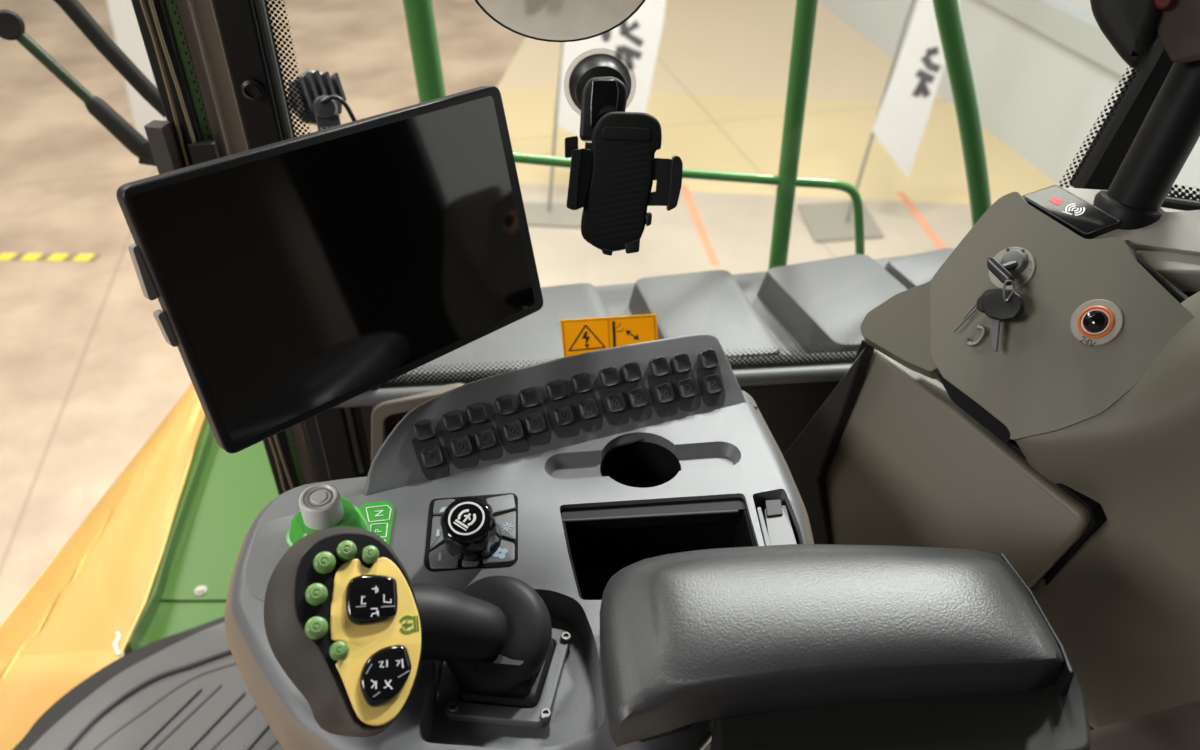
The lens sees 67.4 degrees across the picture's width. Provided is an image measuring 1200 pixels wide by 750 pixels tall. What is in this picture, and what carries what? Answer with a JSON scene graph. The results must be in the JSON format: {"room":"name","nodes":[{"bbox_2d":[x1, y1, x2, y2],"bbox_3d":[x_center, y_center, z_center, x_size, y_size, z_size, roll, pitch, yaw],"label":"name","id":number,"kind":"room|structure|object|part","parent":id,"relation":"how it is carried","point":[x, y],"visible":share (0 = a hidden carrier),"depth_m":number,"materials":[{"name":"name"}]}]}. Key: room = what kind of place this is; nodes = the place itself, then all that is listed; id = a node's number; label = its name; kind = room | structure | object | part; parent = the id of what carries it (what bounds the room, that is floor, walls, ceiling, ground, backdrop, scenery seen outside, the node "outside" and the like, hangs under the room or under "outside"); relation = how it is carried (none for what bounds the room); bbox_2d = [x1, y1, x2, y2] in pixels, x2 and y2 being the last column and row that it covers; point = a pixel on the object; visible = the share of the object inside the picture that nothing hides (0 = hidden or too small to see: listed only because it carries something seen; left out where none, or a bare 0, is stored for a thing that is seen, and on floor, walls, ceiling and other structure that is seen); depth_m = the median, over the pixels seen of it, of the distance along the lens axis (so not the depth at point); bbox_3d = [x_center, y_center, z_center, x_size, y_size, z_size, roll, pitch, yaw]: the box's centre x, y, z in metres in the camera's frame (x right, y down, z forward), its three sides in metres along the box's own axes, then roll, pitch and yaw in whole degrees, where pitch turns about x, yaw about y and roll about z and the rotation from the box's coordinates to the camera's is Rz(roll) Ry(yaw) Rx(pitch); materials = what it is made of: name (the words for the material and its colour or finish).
{"room":"control cabin","nodes":[
{"label":"control cabin","id":0,"kind":"room"},
{"bbox_2d":[0,0,1058,656],"bbox_3d":[-0.610,-1.481,7.615,44.000,0.100,38.000,-3,37,-4],"label":"floor","id":1,"kind":"structure","parent":0,"point":[89,373],"depth_m":7.89,"materials":[{"name":"beige concrete"}]},
{"bbox_2d":[0,253,100,260],"bbox_3d":[-4.145,-0.882,6.731,0.786,0.005,0.100,1,37,1],"label":"tape","id":2,"kind":"object","parent":1,"relation":"on","point":[3,256],"visible":1,"depth_m":6.72,"materials":[{"name":"yellow"}]},
{"bbox_2d":[107,0,164,139],"bbox_3d":[-4.202,-2.838,8.110,0.367,1.689,0.060,-3,37,-4],"label":"display board","id":3,"kind":"object","parent":1,"relation":"on","point":[128,37],"visible":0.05,"depth_m":8.03,"materials":[{"name":"white"}]},
{"bbox_2d":[123,416,278,655],"bbox_3d":[-0.726,0.937,2.749,0.572,1.895,1.124,-5,37,-7],"label":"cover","id":4,"kind":"object","parent":1,"relation":"on","point":[222,494],"visible":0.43,"depth_m":1.99,"materials":[{"name":"green metal"}]},
{"bbox_2d":[0,9,155,165],"bbox_3d":[-0.754,-0.422,1.296,0.228,0.266,0.038,-3,37,-4],"label":"mirror arm","id":5,"kind":"object","parent":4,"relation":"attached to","point":[12,26],"visible":0.67,"depth_m":1.30,"materials":[{"name":"black paint"}]},
{"bbox_3d":[-0.777,-0.438,1.282,0.089,0.121,0.017,-3,37,-4],"label":"rod","id":6,"kind":"part","parent":5,"relation":"part of","materials":[{"name":"black paint"}]},
{"bbox_2d":[53,0,165,116],"bbox_3d":[-0.691,-0.459,1.276,0.128,0.194,0.025,-3,37,-4],"label":"upper arm","id":7,"kind":"object","parent":5,"relation":"attached to","point":[74,9],"visible":0.82,"depth_m":1.27},
{"bbox_2d":[0,384,204,749],"bbox_3d":[-1.008,0.321,1.974,0.302,0.050,1.443,4,37,6],"label":"panel","id":8,"kind":"object","parent":4,"relation":"attached to","point":[80,615],"visible":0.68,"depth_m":1.81,"materials":[{"name":"yellow paint"}]},
{"bbox_3d":[-0.728,0.235,2.198,0.622,0.040,1.121,-3,37,-4],"label":"panel","id":9,"kind":"part","parent":4,"relation":"part of","materials":[{"name":"green paint"}]},
{"bbox_3d":[-0.674,0.258,2.128,0.526,0.006,0.691,-3,37,-4],"label":"raised plate","id":10,"kind":"part","parent":4,"relation":"part of","materials":[{"name":"green paint"}]},
{"bbox_2d":[523,0,665,227],"bbox_3d":[-0.102,-2.085,6.639,1.158,2.041,0.393,3,37,4],"label":"banner flag","id":11,"kind":"object","parent":1,"relation":"on","point":[635,42],"visible":0.35,"depth_m":6.59,"materials":[{"name":"white fabric"}]},
{"bbox_3d":[-0.370,-1.291,7.262,0.611,0.018,0.395,2,37,3],"label":"plate","id":12,"kind":"part","parent":11,"relation":"part of","materials":[{"name":"silver metal"}]},
{"bbox_2d":[403,248,953,749],"bbox_3d":[0.141,0.920,2.198,1.135,2.585,0.344,-7,37,-9],"label":"cover","id":13,"kind":"object","parent":1,"relation":"on","point":[824,302],"visible":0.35,"depth_m":1.42,"materials":[{"name":"grey plastic"}]},
{"bbox_2d":[288,69,355,130],"bbox_3d":[-0.340,-0.199,1.198,0.069,0.403,0.085,-20,41,-24],"label":"work lamp","id":14,"kind":"object","parent":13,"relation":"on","point":[324,98],"visible":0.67,"depth_m":1.09,"materials":[{"name":"grey metal"}]},
{"bbox_2d":[403,0,864,269],"bbox_3d":[0.099,-0.395,1.502,0.815,0.766,0.078,0,37,0],"label":"guard rail","id":15,"kind":"object","parent":13,"relation":"attached to","point":[419,14],"visible":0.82,"depth_m":1.49,"materials":[{"name":"green metal"}]},
{"bbox_3d":[-0.275,-0.457,1.473,0.068,0.580,0.045,-3,37,-4],"label":"post","id":16,"kind":"part","parent":15,"relation":"part of","materials":[{"name":"green metal"}]},
{"bbox_3d":[0.324,-0.405,1.515,0.050,0.766,0.033,-3,37,-4],"label":"post","id":17,"kind":"part","parent":15,"relation":"part of","materials":[{"name":"green metal"}]},
{"bbox_2d":[932,0,991,226],"bbox_3d":[0.565,-0.398,1.396,0.239,0.523,0.033,-3,37,-4],"label":"rail","id":18,"kind":"object","parent":13,"relation":"attached to","point":[947,12],"visible":0.8,"depth_m":1.37,"materials":[{"name":"green metal"}]},
{"bbox_2d":[681,184,719,265],"bbox_3d":[0.784,-1.220,7.181,0.065,0.004,1.385,-4,37,-5],"label":"tape","id":19,"kind":"object","parent":1,"relation":"on","point":[713,259],"depth_m":7.11,"materials":[{"name":"orange"}]},
{"bbox_2d":[797,0,959,242],"bbox_3d":[2.068,-2.060,6.569,0.893,2.079,0.636,-3,37,-4],"label":"banner flag","id":20,"kind":"object","parent":1,"relation":"on","point":[907,99],"visible":0.93,"depth_m":6.58,"materials":[{"name":"fabric"},{"name":"steel"}]},
{"bbox_3d":[1.911,-1.228,7.178,0.577,0.018,0.636,-3,37,-4],"label":"plate","id":21,"kind":"part","parent":20,"relation":"part of","materials":[{"name":"silver metal"}]},
{"bbox_2d":[897,191,945,247],"bbox_3d":[2.572,-1.260,7.235,0.065,0.004,0.972,-2,37,-3],"label":"tape","id":22,"kind":"object","parent":1,"relation":"on","point":[903,196],"depth_m":7.20,"materials":[{"name":"orange"}]},
{"bbox_2d":[1089,701,1199,749],"bbox_3d":[0.630,0.263,0.307,0.376,0.631,0.838,-23,43,-28],"label":"seat","id":23,"kind":"object","parent":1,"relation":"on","point":[1175,728],"visible":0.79,"depth_m":0.71,"materials":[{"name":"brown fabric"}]},
{"bbox_2d":[305,351,856,481],"bbox_3d":[0.337,0.231,1.410,1.457,0.634,0.032,-3,37,-4],"label":"window frame","id":24,"kind":"structure","parent":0,"point":[786,409],"depth_m":1.23,"materials":[{"name":"black"}]},
{"bbox_2d":[211,0,360,480],"bbox_3d":[-0.352,-0.354,0.885,0.038,1.500,0.066,-3,37,-4],"label":"cab pillar","id":25,"kind":"structure","parent":24,"relation":"attached to","point":[237,20],"depth_m":0.91,"materials":[{"name":"black metal"}]},
{"bbox_2d":[254,0,363,473],"bbox_3d":[-0.330,-0.407,0.831,0.012,1.350,0.012,-3,37,-4],"label":"seal","id":26,"kind":"object","parent":24,"relation":"attached to","point":[260,8],"visible":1,"depth_m":0.92,"materials":[{"name":"grey rubber"}]},
{"bbox_2d":[116,86,542,452],"bbox_3d":[-0.206,-0.136,0.817,0.302,0.223,0.382,-3,37,-4],"label":"monitor","id":27,"kind":"object","parent":24,"relation":"attached to","point":[292,280],"visible":1,"depth_m":0.74,"materials":[{"name":"black plastic"}]},
{"bbox_2d":[360,385,387,458],"bbox_3d":[-0.299,0.116,1.242,0.029,0.420,0.030,-3,37,-4],"label":"post","id":28,"kind":"object","parent":24,"relation":"attached to","point":[366,412],"visible":0.02,"depth_m":1.18,"materials":[{"name":"black plastic"}]},
{"bbox_2d":[371,383,463,463],"bbox_3d":[-0.238,0.084,1.188,0.142,0.156,0.037,-3,37,-4],"label":"trim","id":29,"kind":"structure","parent":24,"relation":"attached to","point":[381,411],"depth_m":1.15,"materials":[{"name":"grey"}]},
{"bbox_2d":[264,0,858,385],"bbox_3d":[0.357,-0.494,0.863,1.417,1.250,0.007,-3,37,-4],"label":"window","id":30,"kind":"structure","parent":24,"relation":"in","point":[814,360],"depth_m":1.17,"materials":[{"name":"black glass"}]},
{"bbox_2d":[560,314,657,356],"bbox_3d":[0.015,-0.036,1.164,0.131,0.094,0.001,-3,37,-4],"label":"warning sticker","id":31,"kind":"object","parent":30,"relation":"attached to","point":[579,336],"visible":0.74,"depth_m":1.15,"materials":[{"name":"orange"}]},
{"bbox_2d":[565,53,682,255],"bbox_3d":[0.020,-0.226,0.918,0.115,0.160,0.168,-3,37,-4],"label":"holder","id":32,"kind":"object","parent":30,"relation":"attached to","point":[612,177],"visible":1,"depth_m":0.89,"materials":[{"name":"black plastic"}]},
{"bbox_3d":[-0.029,-0.234,0.926,0.013,0.027,0.025,0,37,0],"label":"screw knob","id":33,"kind":"part","parent":32,"relation":"part of","materials":[{"name":"black plastic"}]},
{"bbox_2d":[569,53,630,109],"bbox_3d":[0.001,-0.301,0.948,0.067,0.067,0.026,-3,37,-4],"label":"cup","id":34,"kind":"object","parent":32,"relation":"on","point":[600,64],"depth_m":0.94,"materials":[{"name":"black plastic"}]},
{"bbox_3d":[0.004,-0.274,0.931,0.049,0.068,0.053,0,37,0],"label":"arm","id":35,"kind":"part","parent":32,"relation":"part of","materials":[{"name":"black plastic"}]},
{"bbox_2d":[333,364,851,407],"bbox_3d":[0.344,-0.004,1.201,1.447,0.022,0.022,-3,37,-4],"label":"seal","id":36,"kind":"object","parent":24,"relation":"attached to","point":[823,373],"visible":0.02,"depth_m":1.18,"materials":[{"name":"grey rubber"}]},
{"bbox_2d":[783,188,1199,730],"bbox_3d":[0.597,0.257,1.079,0.787,0.982,0.536,-3,37,-4],"label":"console","id":37,"kind":"object","parent":24,"relation":"attached to","point":[1070,460],"visible":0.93,"depth_m":0.82,"materials":[{"name":"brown plastic"}]},
{"bbox_2d":[965,325,986,346],"bbox_3d":[0.352,-0.036,0.843,0.016,0.020,0.014,-3,37,-4],"label":"hook","id":38,"kind":"object","parent":37,"relation":"attached to","point":[979,340],"visible":1,"depth_m":0.84,"materials":[{"name":"silver metal"}]},
{"bbox_2d":[988,247,1035,290],"bbox_3d":[0.385,-0.099,0.840,0.028,0.038,0.042,-22,42,-26],"label":"switch","id":39,"kind":"object","parent":37,"relation":"on","point":[1024,272],"visible":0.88,"depth_m":0.83,"materials":[{"name":"grey metal"}]},
{"bbox_2d":[987,257,1017,285],"bbox_3d":[0.371,-0.096,0.823,0.026,0.017,0.032,-15,39,-19],"label":"key","id":40,"kind":"object","parent":39,"relation":"in","point":[1001,271],"visible":1,"depth_m":0.82,"materials":[{"name":"silver"}]},
{"bbox_2d":[982,290,1024,351],"bbox_3d":[0.367,-0.053,0.821,0.029,0.047,0.045,-3,37,-4],"label":"key","id":41,"kind":"object","parent":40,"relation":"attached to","point":[994,306],"visible":1,"depth_m":0.82,"materials":[{"name":"black plastic"}]},
{"bbox_3d":[0.360,-0.037,0.820,0.006,0.023,0.025,7,37,9],"label":"blade","id":42,"kind":"part","parent":41,"relation":"part of","materials":[{"name":"grey metal"}]},
{"bbox_2d":[1003,280,1014,301],"bbox_3d":[0.366,-0.076,0.809,0.015,0.018,0.009,-28,45,-32],"label":"ring","id":43,"kind":"object","parent":40,"relation":"hanging from","point":[1006,281],"visible":1,"depth_m":0.81,"materials":[{"name":"silver metal"}]},
{"bbox_2d":[952,288,1001,332],"bbox_3d":[0.355,-0.061,0.844,0.042,0.046,0.017,-3,37,-4],"label":"key","id":44,"kind":"object","parent":43,"relation":"hanging from","point":[978,303],"visible":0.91,"depth_m":0.84,"materials":[{"name":"silver metal"}]},
{"bbox_3d":[0.345,-0.053,0.848,0.023,0.028,0.002,-8,38,-11],"label":"blade","id":45,"kind":"part","parent":44,"relation":"part of","materials":[{"name":"grey metal"}]},
{"bbox_3d":[0.349,-0.061,0.847,0.014,0.018,0.002,-12,39,-16],"label":"blade","id":46,"kind":"part","parent":44,"relation":"part of","materials":[{"name":"grey metal"}]},
{"bbox_3d":[0.416,-0.038,0.828,0.154,0.188,0.240,-19,41,-24],"label":"panel","id":47,"kind":"part","parent":37,"relation":"part of","materials":[{"name":"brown plastic"}]},
{"bbox_2d":[1022,185,1119,238],"bbox_3d":[0.443,-0.154,0.850,0.033,0.029,0.085,-22,42,-27],"label":"card reader","id":48,"kind":"object","parent":37,"relation":"on","point":[1074,213],"visible":0.85,"depth_m":0.84,"materials":[{"name":"black plastic"}]},
{"bbox_2d":[1070,299,1123,346],"bbox_3d":[0.431,-0.045,0.780,0.033,0.037,0.040,-3,37,-4],"label":"power socket","id":49,"kind":"object","parent":37,"relation":"attached to","point":[1097,322],"visible":1,"depth_m":0.77,"materials":[{"name":"grey plastic"}]},
{"bbox_2d":[1063,188,1199,254],"bbox_3d":[0.506,-0.137,0.839,0.183,0.065,0.069,18,40,22],"label":"shelf","id":50,"kind":"object","parent":37,"relation":"attached to","point":[1175,233],"depth_m":0.81,"materials":[{"name":"grey plastic"}]},
{"bbox_2d":[1124,240,1199,302],"bbox_3d":[0.551,-0.053,0.799,0.150,0.098,0.185,-3,37,-4],"label":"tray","id":51,"kind":"object","parent":37,"relation":"on","point":[1173,266],"depth_m":0.80,"materials":[{"name":"grey plastic"}]},
{"bbox_2d":[1059,35,1199,229],"bbox_3d":[0.559,-0.270,0.859,0.257,0.270,0.127,-21,42,-25],"label":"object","id":52,"kind":"structure","parent":24,"relation":"attached to","point":[1137,155],"depth_m":0.82,"materials":[{"name":"black plastic"}]},
{"bbox_3d":[0.554,-0.295,0.879,0.123,0.241,0.040,-8,38,-10],"label":"flat post","id":53,"kind":"part","parent":52,"relation":"part of","materials":[{"name":"black plastic"}]},
{"bbox_2d":[1090,0,1199,69],"bbox_3d":[0.478,-0.304,0.743,0.168,0.108,0.073,24,43,28],"label":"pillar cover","id":54,"kind":"structure","parent":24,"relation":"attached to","point":[1132,27],"depth_m":0.74,"materials":[{"name":"black plastic"}]},
{"bbox_2d":[1161,197,1199,210],"bbox_3d":[0.641,-0.177,0.955,0.104,0.012,0.012,13,39,17],"label":"seal","id":55,"kind":"object","parent":24,"relation":"attached to","point":[1169,202],"visible":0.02,"depth_m":0.96,"materials":[{"name":"black rubber"}]},
{"bbox_2d":[818,0,1199,211],"bbox_3d":[4.038,-4.353,5.527,0.250,7.000,24.000,-6,37,-7],"label":"wall","id":56,"kind":"structure","parent":0,"point":[1044,72],"depth_m":7.90,"materials":[{"name":"grey"}]},
{"bbox_3d":[0.199,-0.457,-0.316,2.600,0.090,2.010,-3,37,-4],"label":"ceiling","id":57,"kind":"structure","parent":0,"visible":0},
{"bbox_2d":[475,0,644,41],"bbox_3d":[-0.037,-0.627,0.617,0.173,0.762,0.075,-3,37,-4],"label":"mirror","id":58,"kind":"object","parent":57,"relation":"hanging from","point":[542,20],"visible":1,"depth_m":0.80,"materials":[{"name":"mirror glass"},{"name":"black plastic"}]},
{"bbox_3d":[-0.391,0.745,1.363,1.158,0.069,0.948,-3,37,-4],"label":"floor","id":59,"kind":"structure","parent":0,"visible":0},
{"bbox_2d":[29,622,283,749],"bbox_3d":[-0.397,0.696,1.333,1.063,0.043,0.834,13,39,16],"label":"floor mat","id":60,"kind":"object","parent":59,"relation":"on","point":[192,693],"visible":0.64,"depth_m":1.49,"materials":[{"name":"grey rubber"}]},
{"bbox_2d":[12,616,224,749],"bbox_3d":[-0.790,0.565,1.534,0.187,0.052,0.811,29,46,33],"label":"seal","id":61,"kind":"object","parent":60,"relation":"on","point":[72,698],"visible":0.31,"depth_m":1.54,"materials":[{"name":"black rubber"}]},
{"bbox_2d":[131,0,320,494],"bbox_3d":[-0.460,-0.264,1.057,0.061,1.850,0.111,16,40,20],"label":"window post","id":62,"kind":"object","parent":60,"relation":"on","point":[182,41],"visible":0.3,"depth_m":1.01,"materials":[{"name":"black metal"}]},
{"bbox_3d":[-0.432,-0.281,1.079,0.026,1.850,0.030,-3,37,-4],"label":"pale trim","id":63,"kind":"part","parent":62,"relation":"part of","materials":[{"name":"black"}]},
{"bbox_2d":[225,334,813,749],"bbox_3d":[-0.061,0.423,0.986,0.515,0.829,0.470,-3,37,-4],"label":"console","id":64,"kind":"object","parent":60,"relation":"on","point":[590,466],"depth_m":0.82,"materials":[{"name":"grey plastic"}]},
{"bbox_2d":[286,483,393,546],"bbox_3d":[-0.224,0.117,0.759,0.089,0.048,0.070,-3,37,-4],"label":"control panel","id":65,"kind":"object","parent":64,"relation":"on","point":[322,506],"visible":0.67,"depth_m":0.75,"materials":[{"name":"green plastic"},{"name":"grey plastic"}]},
{"bbox_3d":[-0.197,0.134,0.775,0.034,0.002,0.070,-3,37,-4],"label":"gate plate","id":66,"kind":"part","parent":65,"relation":"part of","materials":[{"name":"green plastic"}]},
{"bbox_2d":[264,526,570,736],"bbox_3d":[-0.123,0.187,0.636,0.208,0.153,0.140,-3,37,-4],"label":"joystick","id":67,"kind":"object","parent":64,"relation":"on","point":[345,620],"visible":1,"depth_m":0.61,"materials":[{"name":"black plastic"}]},
{"bbox_3d":[-0.149,0.174,0.598,0.057,0.063,0.095,-3,37,-4],"label":"plate","id":68,"kind":"part","parent":67,"relation":"part of","materials":[{"name":"yellow plastic"}]},
{"bbox_3d":[-0.125,0.178,0.655,0.111,0.075,0.061,-11,38,-14],"label":"handle","id":69,"kind":"part","parent":67,"relation":"part of","materials":[{"name":"black plastic"}]},
{"bbox_3d":[-0.069,0.228,0.689,0.078,0.008,0.090,7,38,9],"label":"frame","id":70,"kind":"part","parent":67,"relation":"part of","materials":[{"name":"grey"}]},
{"bbox_3d":[-0.107,0.128,0.748,0.048,0.051,0.054,-3,37,-4],"label":"rotary knob","id":71,"kind":"part","parent":64,"relation":"part of","materials":[{"name":"black plastic"}]},
{"bbox_3d":[-0.110,0.136,0.777,0.079,0.004,0.085,-3,37,-4],"label":"climate panel","id":72,"kind":"part","parent":64,"relation":"part of","materials":[{"name":"black plastic"}]},
{"bbox_2d":[600,544,1090,749],"bbox_3d":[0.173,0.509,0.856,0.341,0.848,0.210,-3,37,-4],"label":"armrest","id":73,"kind":"object","parent":64,"relation":"attached to","point":[791,646],"visible":1,"depth_m":0.61,"materials":[{"name":"grey leather"}]}
]}

